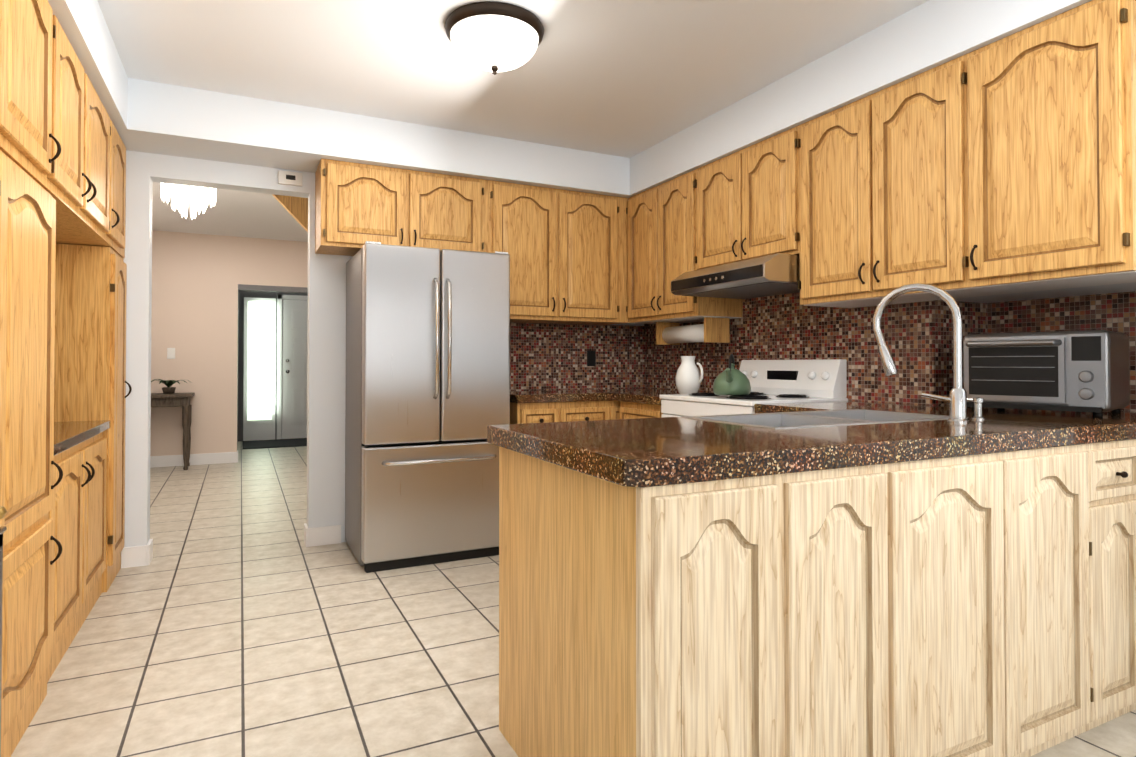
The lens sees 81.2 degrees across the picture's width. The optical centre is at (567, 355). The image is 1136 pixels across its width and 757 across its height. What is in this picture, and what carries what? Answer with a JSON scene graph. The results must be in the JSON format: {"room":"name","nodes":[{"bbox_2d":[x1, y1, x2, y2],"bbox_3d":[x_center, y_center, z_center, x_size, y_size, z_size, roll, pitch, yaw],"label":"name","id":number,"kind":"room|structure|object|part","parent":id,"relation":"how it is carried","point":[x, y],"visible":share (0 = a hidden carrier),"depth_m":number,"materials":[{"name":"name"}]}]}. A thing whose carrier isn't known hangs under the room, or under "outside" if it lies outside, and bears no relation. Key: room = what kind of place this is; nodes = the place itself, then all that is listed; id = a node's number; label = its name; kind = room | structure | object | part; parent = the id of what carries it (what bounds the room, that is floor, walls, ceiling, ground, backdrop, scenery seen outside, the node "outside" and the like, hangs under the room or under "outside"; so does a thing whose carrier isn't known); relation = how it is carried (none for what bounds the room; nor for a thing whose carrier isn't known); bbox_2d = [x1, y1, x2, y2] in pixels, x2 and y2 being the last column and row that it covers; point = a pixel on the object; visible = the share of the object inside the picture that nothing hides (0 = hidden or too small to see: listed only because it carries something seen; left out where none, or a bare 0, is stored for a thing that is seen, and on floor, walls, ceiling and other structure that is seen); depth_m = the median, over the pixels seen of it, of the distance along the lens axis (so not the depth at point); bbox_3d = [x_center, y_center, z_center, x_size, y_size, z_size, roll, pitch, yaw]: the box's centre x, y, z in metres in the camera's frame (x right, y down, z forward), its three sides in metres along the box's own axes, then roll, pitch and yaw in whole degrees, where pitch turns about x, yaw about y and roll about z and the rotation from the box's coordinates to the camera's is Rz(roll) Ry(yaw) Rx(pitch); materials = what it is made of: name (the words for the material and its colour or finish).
{"room":"kitchen","nodes":[
{"label":"kitchen","id":0,"kind":"room"},
{"bbox_2d":[48,0,127,128],"bbox_3d":[-1.046,-1.306,0.214,0.665,0.260,6.630,0,-1,-26],"label":"soffit","id":1,"kind":"object","parent":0,"point":[83,24],"depth_m":2.67,"materials":[{"name":"white paint"}]},
{"bbox_2d":[150,230,237,455],"bbox_3d":[-4.271,-0.069,7.329,1.100,2.560,0.130,0,-1,-26],"label":"wall","id":2,"kind":"structure","parent":0,"point":[194,322],"depth_m":7.33,"materials":[{"name":"beige paint"}]},
{"bbox_2d":[167,348,174,358],"bbox_3d":[-4.327,-0.020,7.222,0.075,0.120,0.007,0,-1,-26],"label":"switch plate","id":3,"kind":"object","parent":2,"relation":"attached to","point":[170,353],"visible":1,"depth_m":7.22,"materials":[{"name":"white plastic"}]},
{"bbox_2d":[150,452,236,467],"bbox_3d":[-4.194,1.150,7.271,1.000,0.120,0.014,0,-1,-26],"label":"baseboard","id":4,"kind":"structure","parent":2,"relation":"attached to","point":[194,459],"depth_m":7.31,"materials":[{"name":"white"}]},
{"bbox_2d":[238,284,307,293],"bbox_3d":[-3.105,-0.771,7.913,1.500,0.059,0.138,0,-1,-26],"label":"trim","id":5,"kind":"structure","parent":2,"relation":"attached to","point":[264,288],"depth_m":7.69,"materials":[{"name":"grey paint"}]},
{"bbox_2d":[237,291,238,445],"bbox_3d":[-4.317,-0.054,8.550,0.100,2.560,2.100,0,-1,-26],"label":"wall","id":6,"kind":"structure","parent":0,"point":[237,391],"depth_m":8.37,"materials":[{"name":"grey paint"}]},
{"bbox_2d":[238,237,307,287],"bbox_3d":[-3.105,-1.072,7.917,1.500,0.540,0.130,0,-1,-26],"label":"lintel","id":7,"kind":"object","parent":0,"point":[269,262],"visible":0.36,"depth_m":7.68,"materials":[{"name":"beige paint"}]},
{"bbox_2d":[238,291,307,440],"bbox_3d":[-4.087,-0.038,9.890,1.700,2.560,0.100,0,-1,-26],"label":"door frame","id":8,"kind":"structure","parent":0,"point":[251,294],"depth_m":9.54,"materials":[{"name":"grey paint"}]},
{"bbox_2d":[243,297,275,440],"bbox_3d":[-4.472,0.204,9.606,0.420,2.070,0.057,0,-1,-26],"label":"sidelight window","id":9,"kind":"structure","parent":8,"relation":"in","point":[260,429],"depth_m":9.61,"materials":[{"name":"white glass"}]},
{"bbox_2d":[247,301,271,419],"bbox_3d":[-4.473,0.077,9.610,0.312,1.708,0.022,0,-1,-26],"label":"window blinds","id":10,"kind":"object","parent":9,"relation":"attached to","point":[253,397],"visible":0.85,"depth_m":9.60,"materials":[{"name":"white plastic"}]},
{"bbox_3d":[-4.482,0.079,9.628,0.320,1.720,0.008,0,-1,-26],"label":"pane","id":11,"kind":"part","parent":9,"relation":"part of","materials":[{"name":"white"}]},
{"bbox_2d":[277,294,307,438],"bbox_3d":[-3.836,0.178,9.922,0.960,2.130,0.054,0,-1,-26],"label":"front door","id":12,"kind":"structure","parent":8,"relation":"in","point":[292,313],"depth_m":9.78,"materials":[{"name":"white"}]},
{"bbox_2d":[115,78,632,197],"bbox_3d":[-1.108,-1.258,4.104,4.000,0.260,0.400,0,-1,-26],"label":"ceiling soffit","id":13,"kind":"structure","parent":0,"point":[174,120],"depth_m":3.80,"materials":[{"name":"white paint"}]},
{"bbox_2d":[123,150,643,546],"bbox_3d":[-1.037,-0.104,4.420,4.680,2.560,0.130,0,-1,-26],"label":"wall","id":14,"kind":"structure","parent":0,"point":[326,366],"depth_m":3.93,"materials":[{"name":"white paint"}]},
{"bbox_2d":[56,130,125,257],"bbox_3d":[-2.573,-0.838,3.259,0.623,0.598,0.599,0,-1,-26],"label":"upper cabinet","id":15,"kind":"object","parent":14,"relation":"attached to","point":[119,247],"depth_m":3.40,"materials":[{"name":"brown wood"}]},
{"bbox_2d":[121,545,146,567],"bbox_3d":[-2.395,1.111,3.654,0.117,0.110,0.014,0,-1,-26],"label":"baseboard","id":16,"kind":"structure","parent":14,"relation":"attached to","point":[134,556],"depth_m":3.65,"materials":[{"name":"white"}]},
{"bbox_2d":[146,539,152,564],"bbox_3d":[-2.367,1.112,3.748,0.014,0.110,0.158,0,-1,-26],"label":"baseboard","id":17,"kind":"structure","parent":14,"relation":"attached to","point":[149,551],"depth_m":3.72,"materials":[{"name":"white"}]},
{"bbox_2d":[278,170,301,185],"bbox_3d":[-1.687,-1.074,4.026,0.135,0.080,0.021,0,-1,-26],"label":"thermostat","id":18,"kind":"object","parent":14,"relation":"attached to","point":[283,180],"visible":0.98,"depth_m":4.01,"materials":[{"name":"white plastic"}]},
{"bbox_2d":[286,175,294,179],"bbox_3d":[-1.681,-1.078,4.016,0.053,0.027,0.002,0,-1,-26],"label":"display","id":19,"kind":"object","parent":18,"relation":"attached to","point":[290,177],"visible":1,"depth_m":4.01,"materials":[{"name":"black plastic"}]},
{"bbox_2d":[304,523,308,546],"bbox_3d":[-1.626,1.117,4.114,0.014,0.110,0.158,0,-1,-26],"label":"baseboard","id":20,"kind":"structure","parent":14,"relation":"attached to","point":[306,535],"depth_m":4.05,"materials":[{"name":"white"}]},
{"bbox_2d":[309,525,340,546],"bbox_3d":[-1.503,1.117,4.095,0.189,0.110,0.014,0,-1,-26],"label":"baseboard","id":21,"kind":"structure","parent":14,"relation":"attached to","point":[326,535],"depth_m":4.09,"materials":[{"name":"white"}]},
{"bbox_2d":[315,159,494,255],"bbox_3d":[-1.028,-0.877,4.165,1.022,0.498,0.347,0,-1,-26],"label":"upper cabinet","id":22,"kind":"object","parent":14,"relation":"attached to","point":[356,203],"depth_m":3.99,"materials":[{"name":"brown wood"}]},
{"bbox_2d":[495,181,627,324],"bbox_3d":[-0.106,-0.676,4.618,1.034,0.888,0.347,0,-1,-26],"label":"upper cabinet","id":23,"kind":"object","parent":14,"relation":"attached to","point":[567,250],"depth_m":4.47,"materials":[{"name":"brown wood"}]},
{"bbox_2d":[510,322,643,390],"bbox_3d":[0.006,0.010,4.859,1.320,0.482,0.006,0,-1,-26],"label":"backsplash","id":24,"kind":"structure","parent":14,"relation":"attached to","point":[547,356],"depth_m":4.88,"materials":[{"name":"tile"}]},
{"bbox_2d":[587,351,595,365],"bbox_3d":[0.174,0.024,4.935,0.070,0.115,0.006,0,-1,-26],"label":"electrical outlet plate","id":25,"kind":"object","parent":24,"relation":"attached to","point":[591,358],"visible":1,"depth_m":4.93,"materials":[{"name":"black plastic"}]},
{"bbox_2d":[97,0,928,241],"bbox_3d":[-0.871,-1.429,4.078,5.100,0.080,13.800,0,-1,-26],"label":"ceiling","id":26,"kind":"structure","parent":0,"point":[627,78],"depth_m":3.16,"materials":[{"name":"white paint"}]},
{"bbox_2d":[160,183,216,218],"bbox_3d":[-2.736,-1.182,4.782,0.352,0.394,0.349,0,-1,-26],"label":"chandelier","id":27,"kind":"object","parent":26,"relation":"hanging from","point":[178,194],"visible":0.56,"depth_m":4.75,"materials":[{"name":"white glass"}]},
{"bbox_2d":[272,194,307,231],"bbox_3d":[-1.990,-1.029,4.892,0.580,0.690,0.060,0,-1,-26],"label":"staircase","id":28,"kind":"structure","parent":26,"relation":"attached to","point":[296,208],"depth_m":4.86,"materials":[{"name":"brown wood"}]},
{"bbox_2d":[444,1,543,74],"bbox_3d":[-0.314,-1.301,2.835,0.424,0.204,0.424,0,-1,-26],"label":"ceiling light","id":29,"kind":"object","parent":26,"relation":"attached to","point":[494,38],"visible":1,"depth_m":2.71,"materials":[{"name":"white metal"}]},
{"bbox_2d":[630,0,1091,195],"bbox_3d":[2.072,-1.287,1.755,0.380,0.260,6.630,0,-1,-26],"label":"soffit","id":30,"kind":"object","parent":26,"relation":"attached to","point":[924,37],"depth_m":2.97,"materials":[{"name":"white paint"}]},
{"bbox_2d":[11,441,1135,756],"bbox_3d":[-0.871,1.201,4.046,5.100,0.060,13.800,0,-1,-26],"label":"floor","id":31,"kind":"structure","parent":0,"point":[235,617],"depth_m":2.60,"materials":[{"name":"tile"}]},
{"bbox_2d":[0,506,6,756],"bbox_3d":[-1.333,0.731,0.867,0.670,0.802,1.119,0,-1,-26],"label":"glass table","id":32,"kind":"object","parent":31,"relation":"on","point":[3,511],"visible":1,"depth_m":1.50,"materials":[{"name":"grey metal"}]},
{"bbox_3d":[-1.333,0.763,0.867,0.650,0.738,1.100,0,-1,-26],"label":"frame","id":33,"kind":"part","parent":32,"relation":"part of","materials":[{"name":"wood"}]},
{"bbox_2d":[0,150,62,756],"bbox_3d":[-1.859,0.296,1.828,0.648,1.696,0.680,0,-1,-26],"label":"tall cabinet","id":34,"kind":"object","parent":31,"relation":"on","point":[27,273],"visible":1,"depth_m":1.95,"materials":[{"name":"brown wood"}]},
{"bbox_2d":[47,420,109,682],"bbox_3d":[-2.267,0.733,2.626,0.628,0.842,1.114,0,-1,-26],"label":"base cabinet","id":35,"kind":"object","parent":31,"relation":"on","point":[77,513],"visible":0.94,"depth_m":2.69,"materials":[{"name":"brown wood"}]},
{"bbox_2d":[54,243,131,592],"bbox_3d":[-2.601,0.314,3.329,0.648,1.696,0.427,0,-1,-26],"label":"tall cabinet","id":36,"kind":"object","parent":31,"relation":"on","point":[90,382],"visible":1,"depth_m":3.24,"materials":[{"name":"brown wood"}]},
{"bbox_2d":[151,379,194,469],"bbox_3d":[-4.269,0.728,6.999,0.540,0.958,0.406,0,-1,-26],"label":"console table","id":37,"kind":"object","parent":31,"relation":"on","point":[168,397],"visible":0.67,"depth_m":6.94,"materials":[{"name":"brown wood"}]},
{"bbox_2d":[161,387,175,393],"bbox_3d":[-4.243,0.374,7.041,0.130,0.065,0.127,0,-1,-26],"label":"pot","id":38,"kind":"object","parent":37,"relation":"on","point":[166,390],"depth_m":7.00,"materials":[{"name":"brown wood"}]},
{"bbox_2d":[151,379,192,387],"bbox_3d":[-4.187,0.297,6.945,0.432,0.098,0.228,0,-1,-26],"label":"plant","id":39,"kind":"object","parent":37,"relation":"on","point":[168,383],"depth_m":6.99,"materials":[{"name":"green plant"}]},
{"bbox_2d":[242,438,306,448],"bbox_3d":[-3.821,1.230,9.348,1.390,0.012,0.920,0,-1,-26],"label":"doormat","id":40,"kind":"object","parent":31,"relation":"on","point":[275,443],"visible":0.64,"depth_m":9.16,"materials":[{"name":"grey"}]},
{"bbox_2d":[345,241,509,572],"bbox_3d":[-0.849,0.282,3.983,0.835,1.777,0.753,0,-1,-26],"label":"fridge","id":41,"kind":"object","parent":31,"relation":"on","point":[427,366],"visible":0.9,"depth_m":3.68,"materials":[{"name":"silver metal"}]},
{"bbox_2d":[510,402,561,423],"bbox_3d":[-0.312,0.736,4.342,0.281,0.878,0.627,0,-1,-26],"label":"base cabinet","id":42,"kind":"object","parent":31,"relation":"on","point":[524,413],"depth_m":4.08,"materials":[{"name":"brown wood"}]},
{"bbox_2d":[510,388,712,404],"bbox_3d":[0.261,0.270,4.335,1.317,0.050,1.159,0,-1,-26],"label":"countertop","id":43,"kind":"structure","parent":42,"relation":"on","point":[644,395],"depth_m":4.20,"materials":[{"name":"brown stone"}]},
{"bbox_2d":[562,401,613,421],"bbox_3d":[-0.025,0.737,4.484,0.360,0.878,0.627,0,-1,-26],"label":"base cabinet","id":44,"kind":"object","parent":31,"relation":"on","point":[583,410],"depth_m":4.22,"materials":[{"name":"brown wood"}]},
{"bbox_2d":[614,401,619,419],"bbox_3d":[0.266,0.739,4.628,0.289,0.878,0.627,0,-1,-26],"label":"base cabinet","id":45,"kind":"object","parent":31,"relation":"on","point":[616,403],"depth_m":4.32,"materials":[{"name":"brown wood"}]},
{"bbox_2d":[619,401,662,418],"bbox_3d":[0.700,0.734,4.177,0.665,0.878,0.487,0,-1,-26],"label":"base cabinet","id":46,"kind":"object","parent":31,"relation":"on","point":[630,410],"visible":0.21,"depth_m":4.06,"materials":[{"name":"brown wood"}]},
{"bbox_2d":[490,443,794,756],"bbox_3d":[0.024,0.709,1.968,0.363,0.873,1.314,0,-1,-26],"label":"base cabinet","id":47,"kind":"object","parent":31,"relation":"on","point":[657,619],"depth_m":1.43,"materials":[{"name":"beige wood"}]},
{"bbox_2d":[487,401,1135,490],"bbox_3d":[0.963,0.249,2.442,2.522,0.055,1.310,0,-1,-26],"label":"countertop","id":48,"kind":"structure","parent":47,"relation":"on","point":[625,453],"depth_m":1.74,"materials":[{"name":"brown stone"}]},
{"bbox_2d":[683,407,942,426],"bbox_3d":[0.901,0.314,2.333,0.894,0.193,0.462,0,-1,-26],"label":"sink","id":49,"kind":"object","parent":48,"relation":"in","point":[829,415],"depth_m":2.45,"materials":[{"name":"silver metal"}]},
{"bbox_2d":[872,283,974,422],"bbox_3d":[1.189,-0.012,2.242,0.127,0.462,0.282,0,-1,-26],"label":"faucet","id":50,"kind":"object","parent":48,"relation":"on","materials":[{"name":"silver metal"}]},
{"bbox_2d":[963,330,1129,417],"bbox_3d":[1.823,0.069,2.544,0.426,0.307,0.460,1,-1,-41],"label":"toaster oven","id":51,"kind":"object","parent":48,"relation":"on","point":[1081,371],"visible":1,"depth_m":2.40,"materials":[{"name":"silver metal"}]},
{"bbox_2d":[659,359,847,417],"bbox_3d":[0.962,0.585,3.600,0.698,1.122,0.768,0,-1,-26],"label":"stove","id":52,"kind":"object","parent":31,"relation":"on","point":[791,381],"visible":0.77,"depth_m":3.54,"materials":[{"name":"white metal"}]},
{"bbox_2d":[675,356,703,393],"bbox_3d":[0.745,0.122,4.061,0.156,0.236,0.186,0,-1,-26],"label":"jug","id":53,"kind":"object","parent":52,"relation":"on","point":[688,378],"visible":0.96,"depth_m":4.02,"materials":[{"name":"white ceramic"}]},
{"bbox_2d":[713,354,750,394],"bbox_3d":[0.860,0.100,3.498,0.209,0.217,0.197,0,-1,-26],"label":"kettle","id":54,"kind":"object","parent":52,"relation":"on","point":[730,380],"visible":1,"depth_m":3.43,"materials":[{"name":"green metal"}]},
{"bbox_3d":[0.866,0.048,3.502,0.122,0.113,0.109,0,-1,-26],"label":"handle","id":55,"kind":"part","parent":54,"relation":"part of","materials":[{"name":"black"}]},
{"bbox_2d":[795,459,902,756],"bbox_3d":[0.342,0.711,2.125,0.347,0.873,1.314,0,-1,-26],"label":"base cabinet","id":56,"kind":"object","parent":31,"relation":"on","point":[849,560],"depth_m":1.55,"materials":[{"name":"beige wood"}]},
{"bbox_2d":[899,447,1014,756],"bbox_3d":[0.705,0.713,2.304,0.461,0.873,1.314,0,-1,-26],"label":"base cabinet","id":57,"kind":"object","parent":31,"relation":"on","point":[957,577],"depth_m":1.73,"materials":[{"name":"beige wood"}]},
{"bbox_2d":[1015,439,1098,756],"bbox_3d":[1.102,0.715,2.501,0.425,0.873,1.314,0,-1,-26],"label":"base cabinet","id":58,"kind":"object","parent":31,"relation":"on","point":[1057,484],"depth_m":1.93,"materials":[{"name":"beige wood"}]},
{"bbox_2d":[1099,435,1135,724],"bbox_3d":[1.573,0.718,2.733,0.626,0.873,1.314,0,-1,-26],"label":"base cabinet","id":59,"kind":"object","parent":31,"relation":"on","point":[1117,457],"depth_m":2.08,"materials":[{"name":"beige wood"}]},
{"bbox_2d":[954,282,1135,302],"bbox_3d":[2.154,-0.831,2.632,0.550,1.150,1.140,0,-1,-26],"label":"wall","id":60,"kind":"structure","parent":0,"point":[1099,289],"depth_m":2.74,"materials":[{"name":"white paint"}]},
{"bbox_2d":[798,58,997,307],"bbox_3d":[1.475,-0.696,2.963,0.367,0.888,0.842,0,-1,-26],"label":"upper cabinet","id":61,"kind":"object","parent":60,"relation":"attached to","point":[878,171],"depth_m":2.83,"materials":[{"name":"brown wood"}]},
{"bbox_2d":[958,0,1135,294],"bbox_3d":[1.776,-0.704,2.353,0.367,0.888,0.518,0,-1,-26],"label":"upper cabinet","id":62,"kind":"object","parent":60,"relation":"attached to","point":[1006,165],"depth_m":2.24,"materials":[{"name":"brown wood"}]},
{"bbox_2d":[986,291,1135,410],"bbox_3d":[2.264,-0.016,2.676,0.006,0.480,1.140,0,-1,-26],"label":"backsplash","id":63,"kind":"structure","parent":60,"relation":"attached to","point":[1114,312],"depth_m":2.85,"materials":[{"name":"tile"}]},
{"bbox_3d":[-1.491,-0.156,0.203,0.130,2.560,7.030,0,-1,-26],"label":"wall","id":64,"kind":"structure","parent":0,"visible":0},
{"bbox_2d":[0,0,59,191],"bbox_3d":[-1.846,-0.856,1.788,0.623,0.598,0.570,0,-1,-26],"label":"upper cabinet","id":65,"kind":"object","parent":64,"relation":"attached to","point":[29,29],"depth_m":1.96,"materials":[{"name":"brown wood"}]},
{"bbox_2d":[49,25,91,219],"bbox_3d":[-2.081,-0.850,2.263,0.623,0.598,0.490,0,-1,-26],"label":"upper cabinet","id":66,"kind":"object","parent":64,"relation":"attached to","point":[62,143],"depth_m":2.48,"materials":[{"name":"brown wood"}]},
{"bbox_2d":[56,85,115,243],"bbox_3d":[-2.315,-0.844,2.737,0.623,0.598,0.567,0,-1,-26],"label":"upper cabinet","id":67,"kind":"object","parent":64,"relation":"attached to","point":[100,228],"depth_m":2.97,"materials":[{"name":"brown wood"}]},
{"bbox_3d":[1.372,-0.107,4.206,0.550,2.560,2.390,0,-1,-26],"label":"wall","id":68,"kind":"structure","parent":0,"visible":0},
{"bbox_2d":[626,170,742,323],"bbox_3d":[0.752,-0.678,4.425,0.367,0.888,0.800,0,-1,-26],"label":"upper cabinet","id":69,"kind":"object","parent":68,"relation":"attached to","point":[660,217],"depth_m":4.29,"materials":[{"name":"brown wood"}]},
{"bbox_2d":[656,317,729,344],"bbox_3d":[0.807,-0.152,4.345,0.180,0.153,0.550,0,-1,-26],"label":"paper towel holder","id":70,"kind":"object","parent":69,"relation":"attached to","point":[713,330],"visible":0.98,"depth_m":4.23,"materials":[{"name":"brown wood"}]},
{"bbox_2d":[694,126,797,269],"bbox_3d":[1.109,-0.815,3.705,0.367,0.633,0.810,0,-1,-26],"label":"upper cabinet","id":71,"kind":"object","parent":68,"relation":"attached to","point":[746,199],"depth_m":3.57,"materials":[{"name":"brown wood"}]},
{"bbox_2d":[671,253,799,298],"bbox_3d":[1.019,-0.421,3.645,0.568,0.142,0.770,0,-1,-26],"label":"range hood","id":72,"kind":"object","parent":71,"relation":"attached to","point":[772,274],"visible":0.88,"depth_m":3.44,"materials":[{"name":"silver metal"}]},
{"bbox_2d":[644,292,931,405],"bbox_3d":[1.124,-0.084,4.080,0.006,0.850,2.384,0,-1,-26],"label":"backsplash","id":73,"kind":"structure","parent":68,"relation":"attached to","point":[783,327],"depth_m":3.56,"materials":[{"name":"tile"}]},
{"bbox_2d":[932,300,986,405],"bbox_3d":[1.833,-0.011,3.096,0.394,0.480,0.006,0,-1,-26],"label":"backsplash","id":74,"kind":"structure","parent":68,"relation":"attached to","point":[973,315],"depth_m":3.05,"materials":[{"name":"tile"}]}
]}

